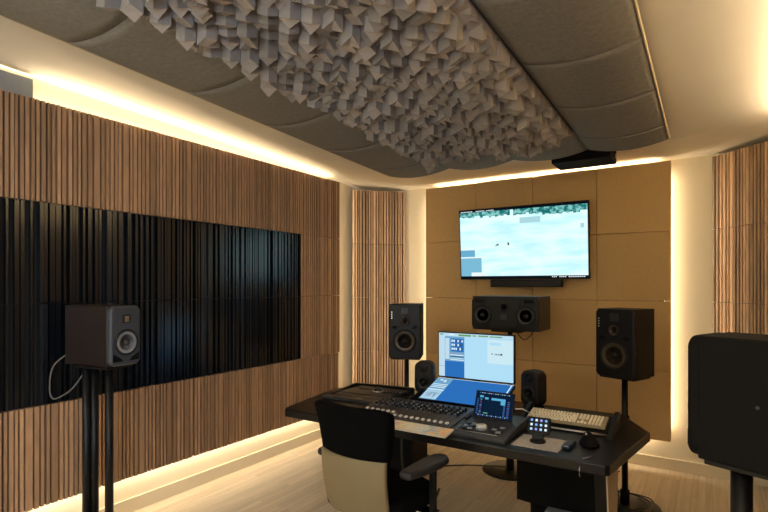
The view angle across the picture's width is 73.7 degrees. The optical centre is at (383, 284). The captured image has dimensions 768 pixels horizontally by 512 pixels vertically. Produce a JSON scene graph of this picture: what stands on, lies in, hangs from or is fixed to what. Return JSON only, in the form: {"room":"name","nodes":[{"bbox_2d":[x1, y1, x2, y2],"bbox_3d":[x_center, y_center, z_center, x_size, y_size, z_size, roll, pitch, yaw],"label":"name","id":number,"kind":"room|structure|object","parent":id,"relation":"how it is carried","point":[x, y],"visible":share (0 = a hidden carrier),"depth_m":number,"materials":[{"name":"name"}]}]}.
{"room":"studio","nodes":[
{"label":"studio","id":0,"kind":"room"},
{"bbox_2d":[0,66,364,511],"bbox_3d":[-2.260,0.050,2.978,0.100,3.100,7.770,0,0,33],"label":"wall","id":1,"kind":"structure","parent":0,"point":[130,487],"depth_m":4.13,"materials":[{"name":"beige paint"}]},
{"bbox_2d":[0,304,11,410],"bbox_3d":[-2.273,0.410,2.660,0.060,0.598,0.598,0,0,33],"label":"panel","id":2,"kind":"object","parent":1,"relation":"attached to","point":[5,310],"visible":1,"depth_m":2.88,"materials":[{"name":"black paint"}]},
{"bbox_2d":[0,198,11,303],"bbox_3d":[-2.273,-0.190,2.660,0.060,0.598,0.598,0,0,33],"label":"panel","id":3,"kind":"object","parent":1,"relation":"attached to","point":[5,203],"visible":1,"depth_m":2.88,"materials":[{"name":"black paint"}]},
{"bbox_2d":[0,410,12,511],"bbox_3d":[-2.275,1.010,2.661,0.056,0.598,0.598,0,0,33],"label":"panel","id":4,"kind":"object","parent":1,"relation":"attached to","point":[6,417],"visible":0.96,"depth_m":2.88,"materials":[{"name":"brown wood"}]},
{"bbox_2d":[0,89,13,198],"bbox_3d":[-2.275,-0.790,2.661,0.056,0.598,0.598,0,0,33],"label":"panel","id":5,"kind":"object","parent":1,"relation":"attached to","point":[6,97],"visible":0.97,"depth_m":2.87,"materials":[{"name":"brown wood"}]},
{"bbox_2d":[0,70,32,97],"bbox_3d":[-2.369,-1.139,2.642,0.031,0.173,0.987,0,0,33],"label":"air duct","id":6,"kind":"object","parent":1,"relation":"attached to","point":[10,82],"visible":0.55,"depth_m":2.98,"materials":[{"name":"grey metal"}]},
{"bbox_2d":[11,392,117,511],"bbox_3d":[-1.951,1.010,3.166,0.056,0.598,0.598,0,0,33],"label":"panel","id":7,"kind":"object","parent":1,"relation":"attached to","point":[47,438],"visible":0.7,"depth_m":3.06,"materials":[{"name":"brown wood"}]},
{"bbox_2d":[12,302,116,409],"bbox_3d":[-1.949,0.410,3.165,0.060,0.598,0.598,0,0,33],"label":"panel","id":8,"kind":"object","parent":1,"relation":"attached to","point":[38,330],"visible":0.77,"depth_m":3.02,"materials":[{"name":"black paint"}]},
{"bbox_2d":[12,199,116,303],"bbox_3d":[-1.949,-0.190,3.165,0.060,0.598,0.598,0,0,33],"label":"panel","id":9,"kind":"object","parent":1,"relation":"attached to","point":[61,253],"visible":1,"depth_m":3.12,"materials":[{"name":"black paint"}]},
{"bbox_2d":[12,93,117,210],"bbox_3d":[-1.951,-0.790,3.166,0.056,0.598,0.598,0,0,33],"label":"panel","id":10,"kind":"object","parent":1,"relation":"attached to","point":[63,156],"visible":0.94,"depth_m":3.11,"materials":[{"name":"brown wood"}]},
{"bbox_2d":[116,299,192,390],"bbox_3d":[-1.625,0.410,3.670,0.060,0.598,0.598,0,0,33],"label":"panel","id":11,"kind":"object","parent":1,"relation":"attached to","point":[166,326],"visible":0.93,"depth_m":3.68,"materials":[{"name":"black paint"}]},
{"bbox_2d":[117,378,192,480],"bbox_3d":[-1.627,1.010,3.671,0.056,0.598,0.598,0,0,33],"label":"panel","id":12,"kind":"object","parent":1,"relation":"attached to","point":[155,421],"visible":0.89,"depth_m":3.63,"materials":[{"name":"brown wood"}]},
{"bbox_2d":[117,212,192,300],"bbox_3d":[-1.625,-0.190,3.670,0.060,0.598,0.598,0,0,33],"label":"panel","id":13,"kind":"object","parent":1,"relation":"attached to","point":[155,254],"visible":0.98,"depth_m":3.65,"materials":[{"name":"black paint"}]},
{"bbox_2d":[116,122,194,220],"bbox_3d":[-1.627,-0.790,3.671,0.056,0.598,0.598,0,0,33],"label":"panel","id":14,"kind":"object","parent":1,"relation":"attached to","point":[156,170],"visible":0.94,"depth_m":3.63,"materials":[{"name":"brown wood"}]},
{"bbox_2d":[0,295,331,304],"bbox_3d":[-1.649,0.118,3.762,0.079,2.336,3.950,0,0,33],"label":"trim","id":15,"kind":"structure","parent":1,"relation":"attached to","point":[328,295],"depth_m":3.64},
{"bbox_2d":[99,429,321,511],"bbox_3d":[-2.237,1.550,2.904,0.018,0.100,7.670,0,0,33],"label":"baseboard","id":16,"kind":"structure","parent":1,"relation":"attached to","point":[134,503],"depth_m":4.15,"materials":[{"name":"paint"}]},
{"bbox_2d":[192,368,253,455],"bbox_3d":[-1.303,1.010,4.176,0.056,0.598,0.598,0,0,33],"label":"panel","id":17,"kind":"object","parent":1,"relation":"attached to","point":[223,403],"visible":0.95,"depth_m":4.13,"materials":[{"name":"brown wood"}]},
{"bbox_2d":[192,298,253,377],"bbox_3d":[-1.301,0.410,4.174,0.060,0.598,0.598,0,0,33],"label":"panel","id":18,"kind":"object","parent":1,"relation":"attached to","point":[223,329],"visible":0.98,"depth_m":4.14,"materials":[{"name":"black paint"}]},
{"bbox_2d":[193,221,253,298],"bbox_3d":[-1.301,-0.190,4.174,0.060,0.598,0.598,0,0,33],"label":"panel","id":19,"kind":"object","parent":1,"relation":"attached to","point":[223,255],"visible":0.99,"depth_m":4.15,"materials":[{"name":"black paint"}]},
{"bbox_2d":[194,143,253,227],"bbox_3d":[-1.303,-0.790,4.176,0.056,0.598,0.598,0,0,33],"label":"panel","id":20,"kind":"object","parent":1,"relation":"attached to","point":[224,180],"visible":0.92,"depth_m":4.15,"materials":[{"name":"brown wood"}]},
{"bbox_2d":[252,359,300,436],"bbox_3d":[-0.979,1.010,4.680,0.056,0.598,0.598,0,0,33],"label":"panel","id":21,"kind":"object","parent":1,"relation":"attached to","point":[277,386],"visible":0.9,"depth_m":4.63,"materials":[{"name":"brown wood"}]},
{"bbox_2d":[254,296,300,366],"bbox_3d":[-0.977,0.410,4.679,0.060,0.598,0.598,0,0,33],"label":"panel","id":22,"kind":"object","parent":1,"relation":"attached to","point":[277,320],"visible":0.91,"depth_m":4.63,"materials":[{"name":"black paint"}]},
{"bbox_2d":[254,228,300,297],"bbox_3d":[-0.977,-0.190,4.679,0.060,0.598,0.598,0,0,33],"label":"panel","id":23,"kind":"object","parent":1,"relation":"attached to","point":[277,255],"visible":0.96,"depth_m":4.63,"materials":[{"name":"black paint"}]},
{"bbox_2d":[254,159,300,233],"bbox_3d":[-0.979,-0.790,4.680,0.056,0.598,0.598,0,0,33],"label":"panel","id":24,"kind":"object","parent":1,"relation":"attached to","point":[277,189],"visible":0.88,"depth_m":4.64,"materials":[{"name":"brown wood"}]},
{"bbox_2d":[298,295,339,358],"bbox_3d":[-0.654,0.410,5.185,0.056,0.598,0.598,0,0,33],"label":"panel","id":25,"kind":"object","parent":1,"relation":"attached to","point":[320,315],"visible":0.98,"depth_m":5.15,"materials":[{"name":"brown wood"}]},
{"bbox_2d":[301,352,337,420],"bbox_3d":[-0.654,1.010,5.185,0.056,0.598,0.598,0,0,33],"label":"panel","id":26,"kind":"object","parent":1,"relation":"attached to","point":[319,374],"visible":0.48,"depth_m":5.14,"materials":[{"name":"brown wood"}]},
{"bbox_2d":[301,234,339,295],"bbox_3d":[-0.654,-0.190,5.185,0.056,0.598,0.598,0,0,33],"label":"panel","id":27,"kind":"object","parent":1,"relation":"attached to","point":[320,256],"visible":0.99,"depth_m":5.16,"materials":[{"name":"brown wood"}]},
{"bbox_2d":[301,172,339,238],"bbox_3d":[-0.654,-0.790,5.185,0.056,0.598,0.598,0,0,33],"label":"panel","id":28,"kind":"object","parent":1,"relation":"attached to","point":[320,197],"visible":0.9,"depth_m":5.16,"materials":[{"name":"brown wood"}]},
{"bbox_2d":[0,0,767,191],"bbox_3d":[-0.597,-1.292,1.791,3.980,0.415,7.770,0,0,33],"label":"ceiling","id":29,"kind":"structure","parent":0,"point":[709,58],"depth_m":3.21,"materials":[{"name":"paint"}]},
{"bbox_2d":[0,15,389,176],"bbox_3d":[-1.107,-1.169,3.225,0.006,0.211,4.308,0,0,33],"label":"trim","id":30,"kind":"structure","parent":29,"relation":"attached to","point":[0,15],"depth_m":2.94,"materials":[{"name":"brown wood"}]},
{"bbox_2d":[551,149,616,169],"bbox_3d":[1.654,-1.073,4.226,0.457,0.145,0.300,0,0,33],"label":"projector","id":31,"kind":"object","parent":29,"relation":"attached to","point":[588,158],"visible":0.57,"depth_m":4.15,"materials":[{"name":"black plastic"}]},
{"bbox_2d":[633,0,669,138],"bbox_3d":[0.919,-1.169,1.924,0.006,0.211,4.308,0,0,33],"label":"trim","id":32,"kind":"structure","parent":29,"relation":"attached to","point":[635,1],"depth_m":2.57,"materials":[{"name":"brown wood"}]},
{"bbox_3d":[-0.103,-1.204,2.561,2.260,0.211,4.200,0,0,33],"label":"trim","id":33,"kind":"structure","parent":29,"relation":"attached to","visible":0},
{"bbox_2d":[96,0,254,33],"bbox_3d":[-0.890,-1.130,1.816,0.598,0.225,0.606,0,0,33],"label":"diffuser","id":34,"kind":"object","parent":33,"relation":"attached to","point":[163,15],"visible":1,"depth_m":1.98,"materials":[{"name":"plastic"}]},
{"bbox_2d":[176,0,351,96],"bbox_3d":[-0.566,-1.103,2.321,0.598,0.229,0.606,0,0,33],"label":"diffuser","id":35,"kind":"object","parent":33,"relation":"attached to","point":[258,40],"visible":0.82,"depth_m":2.26,"materials":[{"name":"plastic"}]},
{"bbox_2d":[0,0,668,177],"bbox_3d":[0.084,-1.136,2.852,2.397,0.224,3.648,0,0,33],"label":"acoustic panel","id":36,"kind":"object","parent":33,"relation":"attached to","point":[537,32],"depth_m":2.66,"materials":[{"name":"grey fabric"}]},
{"bbox_2d":[277,55,413,120],"bbox_3d":[-0.242,-1.077,2.826,0.598,0.231,0.605,0,0,33],"label":"diffuser","id":37,"kind":"object","parent":33,"relation":"attached to","point":[349,87],"visible":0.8,"depth_m":2.77,"materials":[{"name":"plastic"}]},
{"bbox_2d":[261,0,470,65],"bbox_3d":[-0.061,-1.107,1.997,0.598,0.222,0.605,0,0,33],"label":"diffuser","id":38,"kind":"object","parent":33,"relation":"attached to","point":[356,26],"visible":1,"depth_m":2.04,"materials":[{"name":"plastic"}]},
{"bbox_2d":[343,101,457,148],"bbox_3d":[0.082,-1.055,3.330,0.598,0.225,0.606,0,0,33],"label":"diffuser","id":39,"kind":"object","parent":33,"relation":"attached to","point":[417,124],"visible":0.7,"depth_m":3.27,"materials":[{"name":"plastic"}]},
{"bbox_2d":[352,0,517,110],"bbox_3d":[0.263,-1.077,2.502,0.598,0.231,0.606,0,0,33],"label":"diffuser","id":40,"kind":"object","parent":33,"relation":"attached to","point":[469,51],"visible":0.84,"depth_m":2.41,"materials":[{"name":"plastic"}]},
{"bbox_2d":[394,135,490,173],"bbox_3d":[0.406,-1.028,3.835,0.598,0.229,0.606,0,0,33],"label":"diffuser","id":41,"kind":"object","parent":33,"relation":"attached to","point":[443,150],"visible":0.56,"depth_m":3.78,"materials":[{"name":"plastic"}]},
{"bbox_2d":[414,60,549,136],"bbox_3d":[0.587,-1.054,3.006,0.598,0.226,0.606,0,0,33],"label":"diffuser","id":42,"kind":"object","parent":33,"relation":"attached to","point":[516,99],"visible":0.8,"depth_m":2.93,"materials":[{"name":"plastic"}]},
{"bbox_2d":[458,101,571,161],"bbox_3d":[0.911,-1.031,3.511,0.598,0.222,0.605,0,0,33],"label":"diffuser","id":43,"kind":"object","parent":33,"relation":"attached to","point":[549,127],"visible":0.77,"depth_m":3.44,"materials":[{"name":"plastic"}]},
{"bbox_2d":[133,438,767,511],"bbox_3d":[-0.570,1.640,1.833,4.180,0.080,7.870,0,0,33],"label":"floor","id":44,"kind":"structure","parent":0,"point":[292,480],"depth_m":3.99,"materials":[{"name":"brown wood"}]},
{"bbox_2d":[74,364,132,511],"bbox_3d":[-1.655,1.032,3.012,0.340,1.135,0.300,0,0,23],"label":"stand","id":45,"kind":"object","parent":44,"relation":"on","point":[90,374],"visible":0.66,"depth_m":2.98,"materials":[{"name":"black metal"}]},
{"bbox_2d":[65,304,139,367],"bbox_3d":[-1.659,0.292,3.033,0.417,0.345,0.202,0,0,25],"label":"speaker","id":46,"kind":"object","parent":45,"relation":"on","point":[98,335],"visible":1,"depth_m":2.94},
{"bbox_2d":[49,355,81,399],"bbox_3d":[-1.868,0.527,3.058,0.235,0.303,0.078,0,0,-11],"label":"cable","id":47,"kind":"object","parent":46,"relation":"hanging from","point":[58,360],"visible":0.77,"depth_m":3.03,"materials":[{"name":"black rubber"}]},
{"bbox_2d":[315,399,448,511],"bbox_3d":[-0.019,1.102,2.772,0.710,0.996,0.627,0,0,39],"label":"office chair","id":48,"kind":"object","parent":44,"relation":"on","point":[356,451],"visible":1,"depth_m":2.54,"materials":[{"name":"black fabric"}]},
{"bbox_2d":[315,399,394,462],"bbox_3d":[-0.169,0.735,2.593,0.506,0.261,0.136,0,0,39],"label":"cushion","id":49,"kind":"object","parent":48,"relation":"on","point":[349,434],"depth_m":2.51,"materials":[{"name":"black fabric"}]},
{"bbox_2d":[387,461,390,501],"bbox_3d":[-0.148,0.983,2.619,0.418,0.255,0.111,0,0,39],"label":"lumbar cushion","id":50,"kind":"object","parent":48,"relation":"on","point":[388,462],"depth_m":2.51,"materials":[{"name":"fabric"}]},
{"bbox_2d":[391,358,429,455],"bbox_3d":[0.207,1.127,4.691,0.470,0.945,0.470,0,0,9],"label":"speaker stand","id":51,"kind":"object","parent":44,"relation":"on","point":[406,361],"visible":0.06,"depth_m":4.67,"materials":[{"name":"black metal"}]},
{"bbox_2d":[389,303,422,358],"bbox_3d":[0.206,0.412,4.683,0.285,0.485,0.297,0,0,9],"label":"monitor","id":52,"kind":"object","parent":51,"relation":"on","point":[405,319],"visible":1,"depth_m":4.55,"materials":[{"name":"plastic"}]},
{"bbox_2d":[285,383,649,511],"bbox_3d":[0.459,1.212,3.435,2.330,0.775,1.123,0,0,33],"label":"desk","id":53,"kind":"object","parent":44,"relation":"on","point":[563,480],"visible":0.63,"depth_m":3.03,"materials":[{"name":"black wood"}]},
{"bbox_2d":[322,385,408,403],"bbox_3d":[-0.135,0.828,3.954,0.499,0.054,0.470,0,0,30],"label":"control panel","id":54,"kind":"object","parent":53,"relation":"on","point":[359,394],"visible":0.95,"depth_m":3.90,"materials":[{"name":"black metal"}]},
{"bbox_2d":[410,391,422,400],"bbox_3d":[0.254,0.828,3.829,0.107,0.054,0.100,0,0,33],"label":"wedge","id":55,"kind":"object","parent":53,"relation":"on","point":[416,396],"visible":0.52,"depth_m":3.79,"materials":[{"name":"black plastic"}]},
{"bbox_2d":[363,396,473,437],"bbox_3d":[0.177,0.819,3.252,0.725,0.073,0.536,0,0,33],"label":"mixing console","id":56,"kind":"object","parent":53,"relation":"on","point":[413,416],"visible":0.85,"depth_m":3.20,"materials":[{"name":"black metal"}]},
{"bbox_2d":[401,438,439,495],"bbox_3d":[0.302,1.256,3.805,0.105,0.716,0.469,0,0,44],"label":"cable","id":57,"kind":"object","parent":53,"relation":"hanging from","point":[402,458],"visible":0.3,"depth_m":3.65,"materials":[{"name":"black rubber"}]},
{"bbox_2d":[415,360,434,391],"bbox_3d":[0.319,0.723,3.981,0.150,0.265,0.132,0,0,15],"label":"speaker","id":58,"kind":"object","parent":53,"relation":"on","point":[424,369],"visible":0.88,"depth_m":3.93},
{"bbox_2d":[418,377,515,407],"bbox_3d":[0.592,0.784,3.680,0.615,0.140,0.330,0,0,33],"label":"display","id":59,"kind":"object","parent":53,"relation":"on","point":[448,391],"visible":0.84,"depth_m":3.69,"materials":[{"name":"blue glass"}]},
{"bbox_2d":[438,331,515,383],"bbox_3d":[0.697,0.610,3.890,0.615,0.490,0.080,0,0,33],"label":"monitor","id":60,"kind":"object","parent":53,"relation":"on","point":[479,357],"visible":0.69,"depth_m":3.86,"materials":[{"name":"glass"}]},
{"bbox_2d":[450,412,527,444],"bbox_3d":[0.620,0.825,3.006,0.335,0.061,0.420,0,0,33],"label":"controller","id":61,"kind":"object","parent":53,"relation":"on","point":[483,429],"visible":0.95,"depth_m":2.92,"materials":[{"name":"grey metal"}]},
{"bbox_2d":[473,390,514,421],"bbox_3d":[0.666,0.742,3.102,0.245,0.178,0.068,0,0,33],"label":"tablet","id":62,"kind":"object","parent":61,"relation":"on","point":[488,404],"visible":0.98,"depth_m":3.09,"materials":[{"name":"black glass"}]},
{"bbox_2d":[521,369,546,407],"bbox_3d":[1.032,0.723,3.547,0.132,0.265,0.150,0,0,-37],"label":"speaker","id":63,"kind":"object","parent":53,"relation":"on","point":[533,381],"visible":0.98,"depth_m":3.50},
{"bbox_2d":[511,434,565,452],"bbox_3d":[0.842,0.853,2.769,0.244,0.004,0.224,0,0,33],"label":"mat","id":64,"kind":"object","parent":53,"relation":"on","point":[552,445],"visible":0.74,"depth_m":2.73,"materials":[{"name":"beige fabric"}]},
{"bbox_2d":[527,416,550,443],"bbox_3d":[0.841,0.791,2.791,0.124,0.120,0.109,0,0,27],"label":"pad","id":65,"kind":"object","parent":64,"relation":"on","point":[539,426],"visible":1,"depth_m":2.79,"materials":[{"name":"black plastic"}]},
{"bbox_2d":[562,440,575,449],"bbox_3d":[0.976,0.843,2.701,0.044,0.024,0.120,0,0,37],"label":"mouse","id":66,"kind":"object","parent":53,"relation":"on","point":[568,444],"visible":1,"depth_m":2.67,"materials":[{"name":"black plastic"}]},
{"bbox_2d":[521,401,619,440],"bbox_3d":[1.102,0.805,3.077,0.536,0.100,0.310,0,0,33],"label":"shelf","id":67,"kind":"object","parent":53,"relation":"on","point":[613,425],"visible":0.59,"depth_m":2.99,"materials":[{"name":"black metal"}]},
{"bbox_2d":[527,407,608,429],"bbox_3d":[1.104,0.800,3.089,0.450,0.051,0.146,0,0,33],"label":"keyboard","id":68,"kind":"object","parent":67,"relation":"on","point":[556,416],"visible":0.98,"depth_m":3.05,"materials":[{"name":"beige plastic"}]},
{"bbox_2d":[579,431,599,447],"bbox_3d":[1.099,0.819,2.740,0.102,0.072,0.126,0,0,8],"label":"mouse","id":69,"kind":"object","parent":53,"relation":"on","point":[588,440],"visible":1,"depth_m":2.71,"materials":[{"name":"black plastic"}]},
{"bbox_2d":[444,464,506,466],"bbox_3d":[0.626,1.578,4.485,0.873,0.048,0.077,0,0,7],"label":"cable","id":70,"kind":"object","parent":44,"relation":"on","point":[462,464],"visible":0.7,"depth_m":4.47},
{"bbox_2d":[482,330,522,480],"bbox_3d":[1.086,0.993,4.413,0.470,1.215,0.470,0,0,33],"label":"speaker stand","id":71,"kind":"object","parent":44,"relation":"on","point":[509,473],"visible":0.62,"depth_m":4.37,"materials":[{"name":"black metal"}]},
{"bbox_2d":[472,295,549,331],"bbox_3d":[1.089,0.238,4.409,0.575,0.285,0.383,0,0,33],"label":"speaker","id":72,"kind":"object","parent":71,"relation":"on","point":[489,312],"visible":1,"depth_m":4.25},
{"bbox_2d":[545,507,569,511],"bbox_3d":[1.083,1.470,3.001,0.260,0.260,0.080,0,0,33],"label":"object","id":73,"kind":"object","parent":44,"relation":"on","point":[549,509],"visible":1,"depth_m":3.04,"materials":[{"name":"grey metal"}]},
{"bbox_2d":[600,375,661,511],"bbox_3d":[1.743,1.127,3.706,0.470,0.945,0.470,0,0,-35],"label":"speaker stand","id":74,"kind":"object","parent":44,"relation":"on","point":[627,500],"visible":0.48,"depth_m":3.69,"materials":[{"name":"black metal"}]},
{"bbox_2d":[596,307,653,379],"bbox_3d":[1.736,0.412,3.701,0.297,0.485,0.285,0,0,-35],"label":"speaker","id":75,"kind":"object","parent":74,"relation":"on","point":[624,336],"visible":1,"depth_m":3.60,"materials":[{"name":"plastic"}]},
{"bbox_2d":[617,491,641,509],"bbox_3d":[1.693,1.390,3.675,0.131,0.381,0.252,0,0,-33],"label":"coiled cable","id":76,"kind":"object","parent":74,"relation":"on","point":[618,491],"visible":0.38,"depth_m":3.60,"materials":[{"name":"black rubber"}]},
{"bbox_2d":[617,497,648,511],"bbox_3d":[1.744,1.412,3.661,0.287,0.328,0.216,0,0,-4],"label":"coiled cable","id":77,"kind":"object","parent":74,"relation":"on","point":[637,497],"visible":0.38,"depth_m":3.59,"materials":[{"name":"black rubber"}]},
{"bbox_2d":[617,491,651,511],"bbox_3d":[1.752,1.435,3.722,0.349,0.276,0.321,0,0,33],"label":"coiled cable","id":78,"kind":"object","parent":74,"relation":"on","point":[619,491],"visible":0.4,"depth_m":3.62,"materials":[{"name":"black rubber"}]},
{"bbox_2d":[617,471,654,511],"bbox_3d":[1.738,1.458,3.700,0.389,0.225,0.375,0,0,33],"label":"coiled cable","id":79,"kind":"object","parent":74,"relation":"on","point":[618,471],"visible":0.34,"depth_m":3.67,"materials":[{"name":"black rubber"}]},
{"bbox_2d":[704,460,767,511],"bbox_3d":[1.052,1.044,1.367,0.300,1.113,0.340,0,0,-35],"label":"stand","id":80,"kind":"object","parent":44,"relation":"on","point":[741,481],"visible":0.41,"depth_m":1.39,"materials":[{"name":"black metal"}]},
{"bbox_2d":[688,332,767,475],"bbox_3d":[1.040,0.315,1.385,0.202,0.345,0.367,0,0,-35],"label":"speaker","id":81,"kind":"object","parent":80,"relation":"on","point":[728,371],"visible":1,"depth_m":1.37},
{"bbox_2d":[383,154,760,463],"bbox_3d":[1.529,0.050,5.103,3.980,3.100,0.100,0,0,33],"label":"wall","id":82,"kind":"structure","parent":0,"point":[691,177],"depth_m":4.39,"materials":[{"name":"beige paint"}]},
{"bbox_2d":[352,350,403,386],"bbox_3d":[-0.062,1.040,5.780,0.598,0.598,0.056,0,0,-12],"label":"panel","id":83,"kind":"object","parent":82,"relation":"attached to","point":[369,367],"visible":0.53,"depth_m":5.77,"materials":[{"name":"brown wood"}]},
{"bbox_2d":[352,297,404,350],"bbox_3d":[-0.062,0.440,5.780,0.598,0.598,0.056,0,0,-12],"label":"panel","id":84,"kind":"object","parent":82,"relation":"attached to","point":[370,315],"visible":0.84,"depth_m":5.75,"materials":[{"name":"brown wood"}]},
{"bbox_2d":[352,244,404,296],"bbox_3d":[-0.062,-0.160,5.780,0.598,0.598,0.056,0,0,-12],"label":"panel","id":85,"kind":"object","parent":82,"relation":"attached to","point":[378,270],"visible":1,"depth_m":5.77,"materials":[{"name":"brown wood"}]},
{"bbox_2d":[352,190,404,244],"bbox_3d":[-0.062,-0.760,5.780,0.598,0.598,0.056,0,0,-12],"label":"panel","id":86,"kind":"object","parent":82,"relation":"attached to","point":[378,217],"visible":1,"depth_m":5.77,"materials":[{"name":"brown wood"}]},
{"bbox_2d":[426,352,472,380],"bbox_3d":[0.714,1.030,5.465,0.584,0.592,0.049,0,0,33],"label":"fabric panel","id":87,"kind":"object","parent":82,"relation":"attached to","point":[432,356],"visible":0.15,"depth_m":5.54,"materials":[{"name":"beige fabric"}]},
{"bbox_2d":[426,298,475,352],"bbox_3d":[0.714,0.435,5.465,0.584,0.592,0.049,0,0,33],"label":"fabric panel","id":88,"kind":"object","parent":82,"relation":"attached to","point":[442,314],"visible":0.62,"depth_m":5.47,"materials":[{"name":"beige fabric"}]},
{"bbox_2d":[426,242,475,297],"bbox_3d":[0.714,-0.160,5.465,0.584,0.592,0.049,0,0,33],"label":"fabric panel","id":89,"kind":"object","parent":82,"relation":"attached to","point":[443,267],"visible":0.71,"depth_m":5.47,"materials":[{"name":"brown fabric"}]},
{"bbox_2d":[426,183,475,242],"bbox_3d":[0.714,-0.754,5.465,0.584,0.592,0.049,0,0,33],"label":"fabric panel","id":90,"kind":"object","parent":82,"relation":"attached to","point":[443,204],"visible":0.78,"depth_m":5.46,"materials":[{"name":"brown fabric"}]},
{"bbox_2d":[476,329,532,359],"bbox_3d":[1.201,0.435,5.137,0.584,0.592,0.075,0,0,33],"label":"fabric panel","id":91,"kind":"object","parent":82,"relation":"attached to","point":[524,348],"visible":0.19,"depth_m":5.01,"materials":[{"name":"beige fabric"}]},
{"bbox_2d":[476,279,532,295],"bbox_3d":[1.201,-0.160,5.137,0.584,0.592,0.075,0,0,33],"label":"fabric panel","id":92,"kind":"object","parent":82,"relation":"attached to","point":[483,287],"visible":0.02,"depth_m":5.12,"materials":[{"name":"brown fabric"}]},
{"bbox_2d":[459,200,589,279],"bbox_3d":[1.315,-0.405,4.908,1.245,0.700,0.120,0,0,33],"label":"television","id":93,"kind":"object","parent":92,"relation":"attached to","point":[546,240],"visible":1,"depth_m":4.84,"materials":[{"name":"glass"}]},
{"bbox_2d":[490,279,562,286],"bbox_3d":[1.353,-0.017,4.883,0.680,0.070,0.080,0,0,33],"label":"soundbar","id":94,"kind":"object","parent":93,"relation":"attached to","point":[529,282],"visible":1,"depth_m":4.83,"materials":[{"name":"black plastic"}]},
{"bbox_2d":[476,177,532,208],"bbox_3d":[1.201,-0.754,5.137,0.584,0.592,0.075,0,0,33],"label":"fabric panel","id":95,"kind":"object","parent":82,"relation":"attached to","point":[516,191],"visible":0.44,"depth_m":5.09,"materials":[{"name":"brown fabric"}]},
{"bbox_2d":[481,359,533,401],"bbox_3d":[1.201,1.030,5.137,0.584,0.592,0.075,0,0,33],"label":"fabric panel","id":96,"kind":"object","parent":82,"relation":"attached to","point":[521,365],"visible":0.15,"depth_m":5.02,"materials":[{"name":"beige fabric"}]},
{"bbox_2d":[533,360,596,410],"bbox_3d":[1.697,1.030,4.823,0.584,0.592,0.068,0,0,33],"label":"fabric panel","id":97,"kind":"object","parent":82,"relation":"attached to","point":[574,386],"visible":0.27,"depth_m":4.76,"materials":[{"name":"beige fabric"}]},
{"bbox_2d":[533,300,596,365],"bbox_3d":[1.697,0.435,4.823,0.584,0.592,0.068,0,0,33],"label":"fabric panel","id":98,"kind":"object","parent":82,"relation":"attached to","point":[570,338],"visible":0.74,"depth_m":4.76,"materials":[{"name":"beige fabric"}]},
{"bbox_2d":[533,235,596,299],"bbox_3d":[1.697,-0.160,4.823,0.584,0.592,0.068,0,0,33],"label":"fabric panel","id":99,"kind":"object","parent":82,"relation":"attached to","point":[572,289],"visible":0.38,"depth_m":4.72,"materials":[{"name":"brown fabric"}]},
{"bbox_2d":[533,169,597,234],"bbox_3d":[1.697,-0.754,4.823,0.584,0.592,0.068,0,0,33],"label":"fabric panel","id":100,"kind":"object","parent":82,"relation":"attached to","point":[577,185],"visible":0.47,"depth_m":4.76,"materials":[{"name":"brown fabric"}]},
{"bbox_2d":[597,370,670,441],"bbox_3d":[2.191,1.030,4.505,0.584,0.592,0.069,0,0,33],"label":"fabric panel","id":101,"kind":"object","parent":82,"relation":"attached to","point":[649,400],"visible":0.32,"depth_m":4.42,"materials":[{"name":"beige fabric"}]},
{"bbox_2d":[597,300,670,371],"bbox_3d":[2.191,0.435,4.505,0.584,0.592,0.069,0,0,33],"label":"fabric panel","id":102,"kind":"object","parent":82,"relation":"attached to","point":[662,309],"visible":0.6,"depth_m":4.36,"materials":[{"name":"beige fabric"}]},
{"bbox_2d":[597,231,670,300],"bbox_3d":[2.191,-0.160,4.505,0.584,0.592,0.069,0,0,33],"label":"fabric panel","id":103,"kind":"object","parent":82,"relation":"attached to","point":[630,266],"visible":0.99,"depth_m":4.47,"materials":[{"name":"brown fabric"}]},
{"bbox_2d":[597,161,670,234],"bbox_3d":[2.191,-0.754,4.505,0.584,0.592,0.069,0,0,33],"label":"fabric panel","id":104,"kind":"object","parent":82,"relation":"attached to","point":[636,198],"visible":0.87,"depth_m":4.47,"materials":[{"name":"brown fabric"}]},
{"bbox_2d":[628,453,767,486],"bbox_3d":[1.497,1.550,5.053,3.980,0.100,0.018,0,0,33],"label":"baseboard","id":105,"kind":"structure","parent":82,"relation":"attached to","point":[677,465],"depth_m":4.36,"materials":[{"name":"paint"}]},
{"bbox_2d":[712,302,767,334],"bbox_3d":[2.799,0.440,3.943,0.056,0.598,0.598,0,0,-12],"label":"panel","id":106,"kind":"object","parent":82,"relation":"attached to","point":[752,318],"visible":0.33,"depth_m":3.97,"materials":[{"name":"brown wood"}]},
{"bbox_2d":[712,223,767,303],"bbox_3d":[2.799,-0.160,3.943,0.056,0.598,0.598,0,0,-12],"label":"panel","id":107,"kind":"object","parent":82,"relation":"attached to","point":[739,253],"visible":1,"depth_m":3.97,"materials":[{"name":"brown wood"}]},
{"bbox_2d":[712,141,767,228],"bbox_3d":[2.799,-0.760,3.943,0.056,0.598,0.598,0,0,-12],"label":"panel","id":108,"kind":"object","parent":82,"relation":"attached to","point":[740,176],"visible":0.96,"depth_m":3.97,"materials":[{"name":"brown wood"}]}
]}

